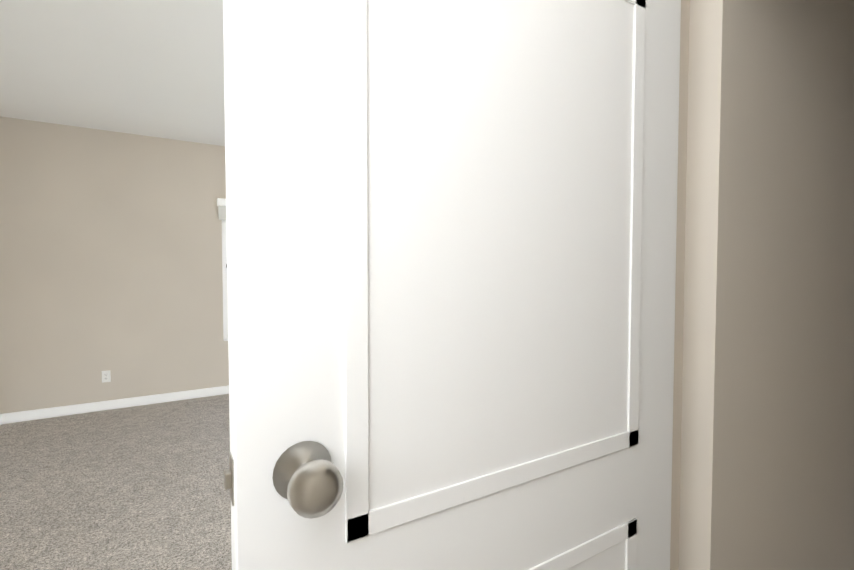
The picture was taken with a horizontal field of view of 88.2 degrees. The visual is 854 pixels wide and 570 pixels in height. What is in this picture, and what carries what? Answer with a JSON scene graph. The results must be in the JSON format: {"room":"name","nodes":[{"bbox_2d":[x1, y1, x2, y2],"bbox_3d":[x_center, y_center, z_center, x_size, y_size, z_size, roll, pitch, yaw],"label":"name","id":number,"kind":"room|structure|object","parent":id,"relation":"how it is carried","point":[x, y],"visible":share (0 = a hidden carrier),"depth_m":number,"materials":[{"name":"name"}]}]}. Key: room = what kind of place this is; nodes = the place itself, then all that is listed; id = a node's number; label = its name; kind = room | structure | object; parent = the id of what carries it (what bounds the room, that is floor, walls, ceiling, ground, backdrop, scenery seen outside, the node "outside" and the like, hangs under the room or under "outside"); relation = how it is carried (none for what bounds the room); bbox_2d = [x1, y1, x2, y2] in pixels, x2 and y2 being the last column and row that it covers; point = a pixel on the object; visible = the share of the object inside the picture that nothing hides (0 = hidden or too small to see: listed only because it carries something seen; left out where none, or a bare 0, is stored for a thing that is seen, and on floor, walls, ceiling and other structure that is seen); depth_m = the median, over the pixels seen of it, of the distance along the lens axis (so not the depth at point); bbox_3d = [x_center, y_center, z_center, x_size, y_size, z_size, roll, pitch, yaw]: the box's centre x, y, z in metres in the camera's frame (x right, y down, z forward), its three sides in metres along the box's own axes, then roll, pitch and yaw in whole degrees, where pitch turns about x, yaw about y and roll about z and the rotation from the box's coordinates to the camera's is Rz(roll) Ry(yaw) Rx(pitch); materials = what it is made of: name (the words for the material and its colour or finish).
{"room":"empty bedroom","nodes":[
{"label":"empty bedroom","id":0,"kind":"room"},
{"bbox_2d":[0,0,224,145],"bbox_3d":[0.071,-1.517,2.929,6.000,0.120,5.930,-1,2,-31],"label":"ceiling","id":1,"kind":"structure","parent":0,"point":[153,68],"depth_m":2.92,"materials":[{"name":"white paint"}]},
{"bbox_2d":[0,116,228,413],"bbox_3d":[-1.430,-0.172,5.446,6.000,2.740,0.150,-1,2,-31],"label":"wall","id":2,"kind":"structure","parent":0,"point":[111,251],"depth_m":4.31,"materials":[{"name":"beige paint"}]},
{"bbox_2d":[102,370,110,382],"bbox_3d":[-3.160,0.901,4.337,0.070,0.115,0.009,-1,2,-31],"label":"electrical outlet","id":3,"kind":"object","parent":2,"relation":"attached to","point":[106,376],"visible":1,"depth_m":4.33,"materials":[{"name":"white plastic"}]},
{"bbox_2d":[1,385,228,423],"bbox_3d":[-1.388,1.152,5.421,5.700,0.095,0.013,-1,2,-31],"label":"baseboard","id":4,"kind":"structure","parent":2,"relation":"attached to","point":[28,415],"depth_m":4.35,"materials":[{"name":"white wood"}]},
{"bbox_2d":[217,198,225,219],"bbox_3d":[-1.835,-0.834,5.046,1.033,0.226,0.075,-1,2,-31],"label":"roller blind","id":5,"kind":"object","parent":2,"relation":"attached to","point":[221,203],"visible":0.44,"depth_m":4.79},
{"bbox_2d":[222,220,227,338],"bbox_3d":[-1.906,-0.133,5.187,0.943,1.480,0.069,-1,2,-31],"label":"window","id":6,"kind":"structure","parent":2,"relation":"in","point":[224,280],"depth_m":4.95,"materials":[{"name":"white"}]},
{"bbox_2d":[0,394,231,569],"bbox_3d":[0.071,1.331,3.026,6.000,0.100,5.930,-1,2,-31],"label":"floor","id":7,"kind":"structure","parent":0,"point":[137,488],"depth_m":2.76,"materials":[{"name":"carpet"}]},
{"bbox_2d":[670,0,689,569],"bbox_3d":[0.726,-0.007,0.592,0.100,2.740,0.870,-1,2,-31],"label":"door frame","id":8,"kind":"structure","parent":0,"point":[680,264],"depth_m":0.95,"materials":[{"name":"white wood"}]},
{"bbox_2d":[223,0,680,569],"bbox_3d":[0.151,0.340,0.662,0.823,2.018,0.114,-1,2,-31],"label":"door","id":9,"kind":"structure","parent":8,"relation":"in","point":[451,252],"depth_m":0.59,"materials":[{"name":"white wood"}]},
{"bbox_2d":[679,0,853,569],"bbox_3d":[2.056,-0.050,1.850,3.480,2.740,0.100,-1,2,-31],"label":"wall","id":10,"kind":"structure","parent":0,"point":[767,457],"depth_m":1.03,"materials":[{"name":"beige paint"}]}
]}

